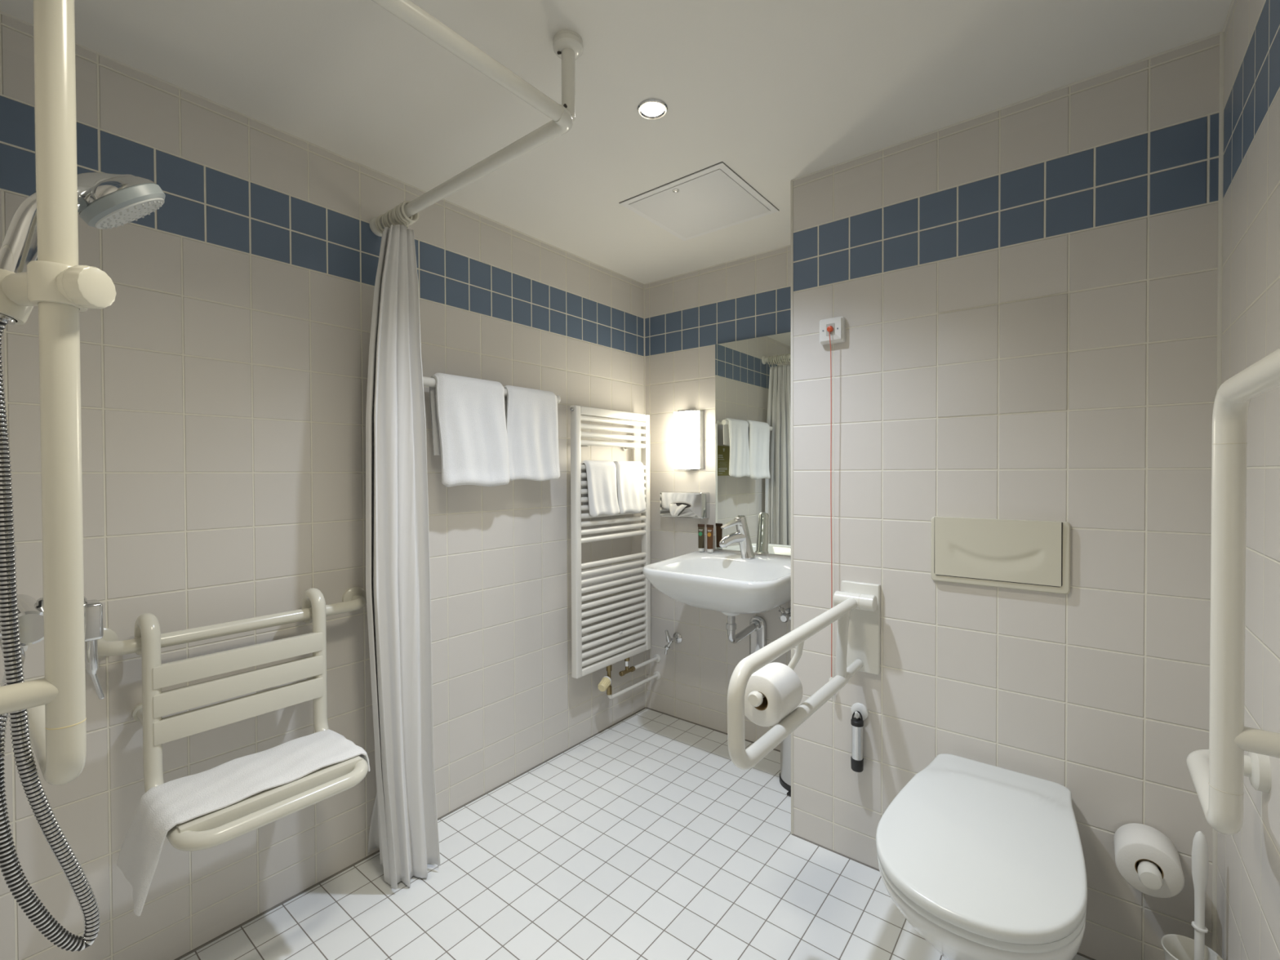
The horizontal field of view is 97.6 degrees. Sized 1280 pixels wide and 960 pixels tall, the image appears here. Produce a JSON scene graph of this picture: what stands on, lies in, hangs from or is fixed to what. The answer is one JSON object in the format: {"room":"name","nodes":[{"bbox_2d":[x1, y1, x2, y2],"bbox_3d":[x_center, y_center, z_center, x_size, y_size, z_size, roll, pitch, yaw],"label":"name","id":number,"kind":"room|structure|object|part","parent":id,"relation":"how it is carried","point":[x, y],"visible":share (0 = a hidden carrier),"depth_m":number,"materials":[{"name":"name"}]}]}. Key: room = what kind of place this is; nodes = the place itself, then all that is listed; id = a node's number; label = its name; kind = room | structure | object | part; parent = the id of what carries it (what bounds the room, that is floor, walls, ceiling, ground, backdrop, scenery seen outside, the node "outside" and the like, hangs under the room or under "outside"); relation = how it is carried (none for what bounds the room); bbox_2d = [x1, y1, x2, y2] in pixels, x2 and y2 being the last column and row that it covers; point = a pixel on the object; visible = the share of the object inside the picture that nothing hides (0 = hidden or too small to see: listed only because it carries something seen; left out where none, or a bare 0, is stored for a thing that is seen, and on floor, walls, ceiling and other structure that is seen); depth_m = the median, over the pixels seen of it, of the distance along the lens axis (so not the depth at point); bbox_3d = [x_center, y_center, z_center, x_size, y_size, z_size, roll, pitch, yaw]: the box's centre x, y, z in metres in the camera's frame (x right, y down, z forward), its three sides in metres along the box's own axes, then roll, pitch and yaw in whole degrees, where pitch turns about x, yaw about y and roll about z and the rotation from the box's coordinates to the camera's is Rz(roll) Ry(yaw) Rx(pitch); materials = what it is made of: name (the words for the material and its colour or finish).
{"room":"accessible bathroom","nodes":[
{"label":"accessible bathroom","id":0,"kind":"room"},
{"bbox_2d":[0,13,644,959],"bbox_3d":[-0.735,0.103,2.051,0.100,2.212,2.520,0,1,38],"label":"wall","id":1,"kind":"structure","parent":0,"point":[224,379],"depth_m":1.56,"materials":[{"name":"tile"}]},
{"bbox_2d":[97,586,366,658],"bbox_3d":[-1.044,0.375,1.502,0.102,0.072,0.658,0,1,38],"label":"rail","id":2,"kind":"object","parent":1,"relation":"attached to","point":[354,598],"visible":0.84,"depth_m":1.42,"materials":[{"name":"beige plastic"}]},
{"bbox_2d":[131,587,368,851],"bbox_3d":[-0.939,0.529,1.377,0.422,0.439,0.401,0,1,38],"label":"chair","id":3,"kind":"object","parent":2,"relation":"hanging from","point":[220,826],"visible":0.8,"depth_m":1.34,"materials":[{"name":"beige plastic"}]},
{"bbox_2d":[116,728,369,916],"bbox_3d":[-0.941,0.791,1.361,0.259,0.199,0.457,0,1,38],"label":"towel","id":4,"kind":"object","parent":3,"relation":"on","point":[163,806],"visible":0.98,"depth_m":1.26,"materials":[{"name":"white fabric"}]},
{"bbox_2d":[174,707,645,959],"bbox_3d":[-0.685,1.209,2.041,0.009,0.009,2.300,0,1,38],"label":"baseboard","id":5,"kind":"structure","parent":1,"relation":"attached to","point":[561,753],"depth_m":1.74,"materials":[{"name":"grey plastic"}]},
{"bbox_2d":[422,376,560,403],"bbox_3d":[-0.568,-0.330,2.097,0.102,0.044,0.649,0,1,38],"label":"towel rail","id":6,"kind":"object","parent":1,"relation":"attached to","point":[428,381],"visible":0.25,"depth_m":1.86,"materials":[{"name":"white metal"}]},
{"bbox_2d":[429,373,510,487],"bbox_3d":[-0.596,-0.170,1.991,0.091,0.388,0.293,0,1,38],"label":"bath towel","id":7,"kind":"object","parent":6,"relation":"hanging from","point":[468,420],"visible":1,"depth_m":1.95,"materials":[{"name":"white fabric"}]},
{"bbox_2d":[503,385,559,480],"bbox_3d":[-0.428,-0.178,2.207,0.070,0.365,0.264,0,1,38],"label":"bath towel","id":8,"kind":"object","parent":6,"relation":"hanging from","point":[531,414],"visible":0.94,"depth_m":2.18,"materials":[{"name":"white fabric"}]},
{"bbox_2d":[569,404,650,678],"bbox_3d":[-0.151,0.264,2.631,0.097,1.177,0.535,0,1,38],"label":"towel radiator","id":9,"kind":"object","parent":1,"relation":"attached to","point":[580,668],"visible":0.94,"depth_m":2.56,"materials":[{"name":"white metal"}]},
{"bbox_3d":[-0.276,0.267,2.424,0.036,1.177,0.034,0,1,38],"label":"post","id":10,"kind":"part","parent":9,"relation":"part of","materials":[{"name":"white metal"}]},
{"bbox_2d":[581,460,619,516],"bbox_3d":[-0.175,0.036,2.526,0.072,0.248,0.212,0,1,38],"label":"hand towel","id":11,"kind":"object","parent":9,"relation":"hanging from","point":[602,487],"visible":0.92,"depth_m":2.50,"materials":[{"name":"white fabric"}]},
{"bbox_2d":[613,461,646,514],"bbox_3d":[-0.051,0.034,2.683,0.071,0.248,0.210,0,1,38],"label":"hand towel","id":12,"kind":"object","parent":9,"relation":"hanging from","point":[629,474],"visible":0.91,"depth_m":2.66,"materials":[{"name":"white fabric"}]},
{"bbox_2d":[618,653,660,676],"bbox_3d":[-0.001,0.895,2.776,0.042,0.091,0.293,0,1,38],"label":"valve","id":13,"kind":"object","parent":9,"relation":"attached to","point":[656,658],"visible":0.98,"depth_m":2.73,"materials":[{"name":"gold metal"}]},
{"bbox_3d":[0.029,0.262,2.808,0.036,1.177,0.034,0,1,38],"label":"post","id":14,"kind":"part","parent":9,"relation":"part of","materials":[{"name":"white metal"}]},
{"bbox_2d":[0,0,1234,284],"bbox_3d":[0.106,-0.998,1.382,2.047,0.008,2.304,0,1,38],"label":"trim","id":15,"kind":"structure","parent":1,"relation":"attached to","point":[1232,1],"depth_m":1.54,"materials":[{"name":"beige paint"}]},
{"bbox_2d":[643,284,646,707],"bbox_3d":[0.026,0.089,2.929,0.010,2.210,0.011,0,1,38],"label":"trim","id":16,"kind":"structure","parent":1,"relation":"attached to","point":[643,285],"depth_m":2.92,"materials":[{"name":"beige tile"}]},
{"bbox_2d":[0,0,1231,284],"bbox_3d":[-0.206,-1.042,0.988,2.239,0.100,3.500,0,1,38],"label":"ceiling","id":17,"kind":"structure","parent":0,"point":[777,92],"depth_m":1.39,"materials":[{"name":"white paint"}]},
{"bbox_2d":[368,0,582,236],"bbox_3d":[-0.762,-0.889,1.197,0.912,0.209,0.932,0,1,38],"label":"rail","id":18,"kind":"object","parent":17,"relation":"hanging from","point":[567,45],"visible":0.94,"depth_m":1.25,"materials":[{"name":"white plastic"}]},
{"bbox_2d":[375,216,382,233],"bbox_3d":[-0.815,-0.806,1.791,0.008,0.074,0.061,0,1,44],"label":"curtain ring","id":19,"kind":"object","parent":18,"relation":"hanging from","point":[376,224],"visible":0.25,"depth_m":1.77,"materials":[{"name":"beige plastic"}]},
{"bbox_2d":[377,213,384,231],"bbox_3d":[-0.803,-0.806,1.781,0.008,0.074,0.061,0,1,44],"label":"curtain ring","id":20,"kind":"object","parent":18,"relation":"hanging from","point":[382,229],"visible":0.23,"depth_m":1.76,"materials":[{"name":"beige plastic"}]},
{"bbox_2d":[381,213,386,227],"bbox_3d":[-0.789,-0.806,1.773,0.008,0.074,0.061,0,1,33],"label":"curtain ring","id":21,"kind":"object","parent":18,"relation":"hanging from","point":[382,217],"visible":0.21,"depth_m":1.75,"materials":[{"name":"beige plastic"}]},
{"bbox_2d":[384,209,391,227],"bbox_3d":[-0.768,-0.806,1.753,0.008,0.074,0.061,0,1,42],"label":"curtain ring","id":22,"kind":"object","parent":18,"relation":"hanging from","point":[388,211],"visible":0.23,"depth_m":1.73,"materials":[{"name":"beige plastic"}]},
{"bbox_2d":[365,224,439,889],"bbox_3d":[-0.766,0.220,1.728,0.240,1.975,0.185,0,1,38],"label":"shower curtain","id":23,"kind":"object","parent":22,"relation":"hanging from","point":[404,827],"visible":1,"depth_m":1.68,"materials":[{"name":"white fabric"}]},
{"bbox_2d":[391,208,400,225],"bbox_3d":[-0.740,-0.805,1.734,0.008,0.074,0.061,0,1,32],"label":"curtain ring","id":24,"kind":"object","parent":18,"relation":"hanging from","point":[393,217],"visible":0.27,"depth_m":1.71,"materials":[{"name":"beige plastic"}]},
{"bbox_2d":[388,208,406,225],"bbox_3d":[-0.754,-0.805,1.744,0.008,0.074,0.061,0,1,35],"label":"curtain ring","id":25,"kind":"object","parent":18,"relation":"hanging from","point":[391,210],"visible":0.2,"depth_m":1.72,"materials":[{"name":"beige plastic"}]},
{"bbox_2d":[392,204,412,226],"bbox_3d":[-0.730,-0.806,1.723,0.008,0.074,0.061,0,1,37],"label":"curtain ring","id":26,"kind":"object","parent":18,"relation":"hanging from","point":[395,207],"visible":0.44,"depth_m":1.70,"materials":[{"name":"beige plastic"}]},
{"bbox_2d":[395,204,413,229],"bbox_3d":[-0.717,-0.805,1.715,0.008,0.074,0.061,0,1,38],"label":"curtain ring","id":27,"kind":"object","parent":18,"relation":"hanging from","point":[397,212],"visible":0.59,"depth_m":1.70,"materials":[{"name":"beige plastic"}]},
{"bbox_2d":[397,202,416,226],"bbox_3d":[-0.708,-0.805,1.706,0.009,0.074,0.061,0,1,39],"label":"curtain ring","id":28,"kind":"object","parent":18,"relation":"hanging from","point":[400,204],"visible":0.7,"depth_m":1.69,"materials":[{"name":"beige plastic"}]},
{"bbox_2d":[400,200,418,225],"bbox_3d":[-0.695,-0.805,1.695,0.009,0.074,0.061,0,1,31],"label":"curtain ring","id":29,"kind":"object","parent":18,"relation":"hanging from","point":[404,202],"visible":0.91,"depth_m":1.68,"materials":[{"name":"beige plastic"}]},
{"bbox_3d":[-0.448,-0.811,0.914,0.034,0.034,0.878,0,1,38],"label":"rail","id":30,"kind":"part","parent":18,"relation":"part of","materials":[{"name":"white metal"}]},
{"bbox_3d":[-0.514,-0.819,1.553,0.857,0.034,0.034,0,1,38],"label":"rail","id":31,"kind":"part","parent":18,"relation":"part of","materials":[{"name":"white metal"}]},
{"bbox_3d":[-0.163,-0.903,1.273,0.031,0.161,0.031,0,1,38],"label":"ceiling post","id":32,"kind":"part","parent":18,"relation":"part of","materials":[{"name":"white metal"}]},
{"bbox_2d":[637,98,667,119],"bbox_3d":[0.034,-0.997,1.508,0.082,0.006,0.082,0,1,38],"label":"recessed light","id":33,"kind":"object","parent":17,"relation":"in","point":[650,108],"visible":1,"depth_m":1.50,"materials":[{"name":"silver metal"}]},
{"bbox_2d":[618,161,779,240],"bbox_3d":[0.222,-1.003,2.063,0.429,0.010,0.420,0,1,38],"label":"ceiling hatch","id":34,"kind":"object","parent":17,"relation":"attached to","point":[714,197],"visible":1,"depth_m":2.03,"materials":[{"name":"white paint"}]},
{"bbox_2d":[179,708,1089,959],"bbox_3d":[-0.197,1.270,1.017,2.239,0.100,3.500,0,1,38],"label":"floor","id":35,"kind":"structure","parent":0,"point":[644,838],"depth_m":1.69,"materials":[{"name":"tile"}]},
{"bbox_2d":[779,711,791,795],"bbox_3d":[0.650,1.066,2.219,0.202,0.272,0.201,0,1,-7],"label":"waste bin","id":36,"kind":"object","parent":35,"relation":"on","point":[785,745],"visible":0.17,"depth_m":2.18,"materials":[{"name":"silver metal"}]},
{"bbox_2d":[644,246,791,750],"bbox_3d":[0.458,0.091,2.649,1.024,2.212,0.100,0,1,38],"label":"wall","id":37,"kind":"structure","parent":0,"point":[686,315],"depth_m":2.73,"materials":[{"name":"tile"}]},
{"bbox_2d":[597,664,660,698],"bbox_3d":[-0.044,0.941,2.706,0.061,0.181,0.457,0,1,38],"label":"pipe","id":38,"kind":"object","parent":37,"relation":"attached to","point":[605,684],"visible":1,"depth_m":2.59,"materials":[{"name":"white metal"}]},
{"bbox_2d":[664,630,682,654],"bbox_3d":[0.160,0.803,2.788,0.088,0.128,0.053,-1,1,-37],"label":"angle valve","id":39,"kind":"object","parent":37,"relation":"attached to","point":[677,637],"visible":1,"depth_m":2.78,"materials":[{"name":"silver metal"}]},
{"bbox_3d":[0.140,0.770,2.767,0.027,0.060,0.030,0,1,38],"label":"handle","id":40,"kind":"part","parent":39,"relation":"part of","materials":[{"name":"silver metal"}]},
{"bbox_2d":[660,491,710,519],"bbox_3d":[0.215,0.121,2.733,0.248,0.125,0.073,0,1,38],"label":"dispenser","id":41,"kind":"object","parent":37,"relation":"attached to","point":[698,504],"visible":1,"depth_m":2.68,"materials":[{"name":"silver metal"}]},
{"bbox_2d":[669,503,686,516],"bbox_3d":[0.182,0.146,2.705,0.104,0.062,0.027,0,1,38],"label":"tissue","id":42,"kind":"object","parent":41,"relation":"in","point":[674,509],"visible":1,"depth_m":2.71,"materials":[{"name":"white paper"}]},
{"bbox_2d":[673,408,703,470],"bbox_3d":[0.229,-0.193,2.715,0.141,0.290,0.077,0,1,38],"label":"wall lamp","id":43,"kind":"object","parent":37,"relation":"attached to","point":[688,424],"visible":1,"depth_m":2.68,"materials":[{"name":"white glass"}]},
{"bbox_2d":[645,706,780,751],"bbox_3d":[0.431,1.198,2.624,1.024,0.009,0.009,0,1,38],"label":"baseboard","id":44,"kind":"structure","parent":37,"relation":"attached to","point":[646,707],"depth_m":2.74,"materials":[{"name":"grey plastic"}]},
{"bbox_2d":[642,551,791,616],"bbox_3d":[0.369,0.444,2.321,0.588,0.206,0.536,0,1,38],"label":"washbasin","id":45,"kind":"object","parent":37,"relation":"attached to","point":[731,584],"visible":0.92,"depth_m":2.20,"materials":[{"name":"white ceramic"}]},
{"bbox_2d":[697,524,704,551],"bbox_3d":[0.290,0.273,2.655,0.029,0.129,0.029,0,1,-7],"label":"toiletry tube","id":46,"kind":"object","parent":45,"relation":"on","point":[700,526],"visible":1,"depth_m":2.65,"materials":[{"name":"brown plastic"}]},
{"bbox_2d":[706,524,713,552],"bbox_3d":[0.328,0.274,2.625,0.029,0.129,0.029,0,1,-7],"label":"toiletry tube","id":47,"kind":"object","parent":45,"relation":"on","point":[709,527],"visible":1,"depth_m":2.62,"materials":[{"name":"brown plastic"}]},
{"bbox_2d":[719,515,755,559],"bbox_3d":[0.425,0.251,2.443,0.178,0.195,0.065,-1,1,-32],"label":"faucet","id":48,"kind":"object","parent":45,"relation":"on","point":[742,536],"visible":1,"depth_m":2.43,"materials":[{"name":"silver metal"}]},
{"bbox_3d":[0.398,0.257,2.436,0.122,0.069,0.049,0,1,-18],"label":"spout","id":49,"kind":"part","parent":48,"relation":"part of","materials":[{"name":"silver metal"}]},
{"bbox_3d":[0.402,0.184,2.427,0.112,0.048,0.042,-1,1,-28],"label":"lever","id":50,"kind":"part","parent":48,"relation":"part of","materials":[{"name":"silver metal"}]},
{"bbox_2d":[725,615,766,654],"bbox_3d":[0.448,0.680,2.441,0.267,0.310,0.092,-1,1,-43],"label":"trap","id":51,"kind":"object","parent":37,"relation":"attached to","point":[757,628],"visible":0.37,"depth_m":2.50,"materials":[{"name":"silver metal"}]},
{"bbox_3d":[0.531,0.724,2.525,0.078,0.220,0.021,0,1,38],"label":"plate","id":52,"kind":"part","parent":51,"relation":"part of","materials":[{"name":"silver metal"}]},
{"bbox_2d":[715,331,791,559],"bbox_3d":[0.588,-0.147,2.467,0.590,0.981,0.019,0,1,38],"label":"mirror","id":53,"kind":"object","parent":37,"relation":"attached to","point":[753,376],"visible":0.57,"depth_m":2.52,"materials":[{"name":"grey mirror"}]},
{"bbox_3d":[0.590,0.335,2.474,0.590,0.016,0.019,0,1,38],"label":"support rail","id":54,"kind":"part","parent":53,"relation":"part of","materials":[{"name":"silver metal"}]},
{"bbox_2d":[777,605,791,622],"bbox_3d":[0.621,0.557,2.413,0.077,0.109,0.081,0,1,38],"label":"angle valve","id":55,"kind":"object","parent":37,"relation":"attached to","point":[785,615],"visible":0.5,"depth_m":2.40,"materials":[{"name":"silver metal"}]},
{"bbox_3d":[0.615,0.586,2.385,0.039,0.038,0.029,0,1,38],"label":"handle","id":56,"kind":"part","parent":55,"relation":"part of","materials":[{"name":"silver metal"}]},
{"bbox_2d":[793,35,1219,959],"bbox_3d":[1.099,0.099,1.817,1.015,2.212,0.606,0,1,38],"label":"wall partition","id":57,"kind":"structure","parent":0,"point":[1101,192],"depth_m":1.47,"materials":[{"name":"tile"}]},
{"bbox_2d":[790,180,793,834],"bbox_3d":[0.515,0.100,1.896,0.009,2.210,0.008,0,1,38],"label":"trim","id":58,"kind":"structure","parent":57,"relation":"attached to","point":[791,182],"depth_m":1.89,"materials":[{"name":"beige"}]},
{"bbox_2d":[727,580,880,769],"bbox_3d":[0.431,0.462,1.443,0.119,0.276,0.824,0,1,40],"label":"grab rail","id":59,"kind":"object","parent":57,"relation":"attached to","point":[856,610],"visible":0.89,"depth_m":1.43,"materials":[{"name":"white plastic"}]},
{"bbox_2d":[744,662,803,726],"bbox_3d":[0.319,0.522,1.370,0.120,0.120,0.117,0,1,38],"label":"toilet roll","id":60,"kind":"object","parent":59,"relation":"hanging from","point":[781,686],"visible":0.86,"depth_m":1.33,"materials":[{"name":"white paper"}]},
{"bbox_3d":[0.688,0.458,1.750,0.115,0.276,0.021,0,1,38],"label":"wall plate","id":61,"kind":"part","parent":59,"relation":"part of","materials":[{"name":"white plastic"}]},
{"bbox_2d":[819,315,845,681],"bbox_3d":[0.611,0.077,1.791,0.077,1.185,0.043,0,1,38],"label":"switch","id":62,"kind":"object","parent":57,"relation":"attached to","point":[832,331],"visible":0.91,"depth_m":1.78,"materials":[{"name":"white plastic"},{"name":"red plastic"},{"name":"red nylon cord"}]},
{"bbox_3d":[0.605,-0.477,1.780,0.069,0.069,0.005,0,1,38],"label":"plate","id":63,"kind":"part","parent":62,"relation":"part of","materials":[{"name":"white plastic"}]},
{"bbox_3d":[0.606,0.078,1.778,0.018,1.112,0.006,-1,1,-43],"label":"cord","id":64,"kind":"part","parent":62,"relation":"part of","materials":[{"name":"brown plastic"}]},
{"bbox_2d":[850,711,863,772],"bbox_3d":[0.676,0.810,1.744,0.037,0.182,0.037,0,1,38],"label":"tube","id":65,"kind":"object","parent":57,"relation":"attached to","point":[857,724],"visible":0.99,"depth_m":1.73,"materials":[{"name":"silver metal"}]},
{"bbox_2d":[850,702,868,719],"bbox_3d":[0.680,0.728,1.748,0.052,0.052,0.040,0,1,38],"label":"wall hook","id":66,"kind":"object","parent":57,"relation":"attached to","point":[856,707],"visible":0.98,"depth_m":1.75,"materials":[{"name":"white plastic"}]},
{"bbox_2d":[791,834,1095,959],"bbox_3d":[0.915,1.209,1.593,1.015,0.007,0.007,0,1,38],"label":"baseboard","id":67,"kind":"structure","parent":57,"relation":"attached to","point":[795,835],"depth_m":1.79,"materials":[{"name":"grey plastic"}]},
{"bbox_2d":[875,753,1087,959],"bbox_3d":[0.769,0.937,1.252,0.359,0.384,0.711,0,1,38],"label":"toilet","id":68,"kind":"object","parent":57,"relation":"attached to","point":[984,861],"visible":1,"depth_m":1.10,"materials":[{"name":"white ceramic"}]},
{"bbox_3d":[0.742,0.785,1.217,0.356,0.016,0.608,0,1,38],"label":"seat","id":69,"kind":"part","parent":68,"relation":"part of","materials":[{"name":"white plastic"}]},
{"bbox_3d":[0.774,0.960,1.259,0.354,0.336,0.695,0,1,38],"label":"bowl","id":70,"kind":"part","parent":68,"relation":"part of","materials":[{"name":"white ceramic"}]},
{"bbox_2d":[930,516,1070,594],"bbox_3d":[0.967,0.199,1.522,0.320,0.185,0.025,0,1,38],"label":"flush plate","id":71,"kind":"object","parent":57,"relation":"attached to","point":[1031,555],"visible":1,"depth_m":1.50,"materials":[{"name":"beige plastic"}]},
{"bbox_2d":[937,293,1067,417],"bbox_3d":[0.974,-0.328,1.522,0.296,0.296,0.004,0,1,38],"label":"hatch","id":72,"kind":"object","parent":57,"relation":"attached to","point":[1008,357],"visible":1,"depth_m":1.51,"materials":[{"name":"tile"}]},
{"bbox_2d":[1137,859,1163,889],"bbox_3d":[1.172,0.883,1.293,0.056,0.056,0.146,0,1,38],"label":"peg","id":73,"kind":"object","parent":57,"relation":"attached to","point":[1149,874],"visible":0.6,"depth_m":1.24,"materials":[{"name":"white plastic"}]},
{"bbox_2d":[1113,822,1184,897],"bbox_3d":[1.183,0.884,1.307,0.117,0.117,0.095,0,1,38],"label":"toilet roll","id":74,"kind":"object","parent":73,"relation":"on","point":[1134,842],"visible":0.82,"depth_m":1.28,"materials":[{"name":"white paper"}]},
{"bbox_2d":[1216,0,1279,959],"bbox_3d":[0.636,0.119,0.338,0.100,2.212,3.500,0,1,38],"label":"wall","id":75,"kind":"structure","parent":0,"point":[1248,913],"depth_m":1.00,"materials":[{"name":"tile"}]},
{"bbox_2d":[1160,933,1222,959],"bbox_3d":[1.182,1.081,1.196,0.104,0.143,0.101,0,1,38],"label":"brush holder","id":76,"kind":"object","parent":75,"relation":"attached to","point":[1175,947],"visible":0.91,"depth_m":1.23,"materials":[{"name":"white plastic"}]},
{"bbox_2d":[1191,831,1208,959],"bbox_3d":[1.188,0.940,1.189,0.049,0.390,0.048,0,1,38],"label":"toilet brush","id":77,"kind":"object","parent":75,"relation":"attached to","point":[1200,858],"visible":1,"depth_m":1.18,"materials":[{"name":"white plastic"}]},
{"bbox_2d":[1211,31,1224,952],"bbox_3d":[1.308,0.105,1.265,0.013,2.210,0.014,0,1,38],"label":"trim","id":78,"kind":"structure","parent":75,"relation":"attached to","point":[1222,33],"depth_m":1.26,"materials":[{"name":"beige tile"}]},
{"bbox_2d":[1186,348,1279,835],"bbox_3d":[0.816,0.182,0.725,0.101,0.680,0.672,0,1,38],"label":"grab rail","id":79,"kind":"object","parent":75,"relation":"attached to","point":[1217,773],"visible":1,"depth_m":0.76,"materials":[{"name":"white plastic"}]},
{"bbox_3d":[-0.917,0.121,0.664,1.340,2.212,0.120,0,1,38],"label":"wall","id":80,"kind":"structure","parent":0,"visible":0},
{"bbox_2d":[0,0,86,785],"bbox_3d":[-0.849,-0.184,0.746,0.470,1.134,0.102,0,1,38],"label":"shower rail","id":81,"kind":"object","parent":80,"relation":"attached to","point":[55,703],"visible":0.98,"depth_m":0.64,"materials":[{"name":"beige plastic"}]},
{"bbox_2d":[0,260,115,324],"bbox_3d":[-0.701,-0.219,0.658,0.162,0.059,0.057,0,1,13],"label":"holder","id":82,"kind":"object","parent":81,"relation":"attached to","point":[84,287],"visible":0.99,"depth_m":0.64,"materials":[{"name":"beige plastic"}]},
{"bbox_3d":[-0.648,-0.222,0.647,0.013,0.044,0.044,0,1,2],"label":"knob","id":83,"kind":"part","parent":82,"relation":"part of","materials":[{"name":"beige plastic"}]},
{"bbox_2d":[0,172,165,324],"bbox_3d":[-0.725,-0.310,0.744,0.100,0.243,0.188,0,1,-1],"label":"shower","id":84,"kind":"object","parent":82,"relation":"attached to","point":[105,201],"visible":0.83,"depth_m":0.74,"materials":[{"name":"silver metal"}]},
{"bbox_3d":[-0.634,-0.222,0.647,0.020,0.048,0.048,0,1,2],"label":"knob","id":85,"kind":"part","parent":82,"relation":"part of","materials":[{"name":"beige plastic"}]},
{"bbox_2d":[0,594,104,699],"bbox_3d":[-0.997,0.288,0.917,0.218,0.196,0.175,0,1,38],"label":"shower mixer","id":86,"kind":"object","parent":80,"relation":"attached to","point":[30,610],"visible":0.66,"depth_m":0.95,"materials":[{"name":"silver metal"}]},
{"bbox_2d":[0,318,100,951],"bbox_3d":[-0.861,0.206,0.790,0.326,0.802,0.095,0,1,38],"label":"shower hose","id":87,"kind":"object","parent":86,"relation":"attached to","point":[14,654],"visible":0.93,"depth_m":0.68,"materials":[{"name":"silver metal"}]},
{"bbox_3d":[-0.951,0.327,0.976,0.017,0.117,0.026,0,1,38],"label":"lever","id":88,"kind":"part","parent":86,"relation":"part of","materials":[{"name":"silver metal"}]}
]}

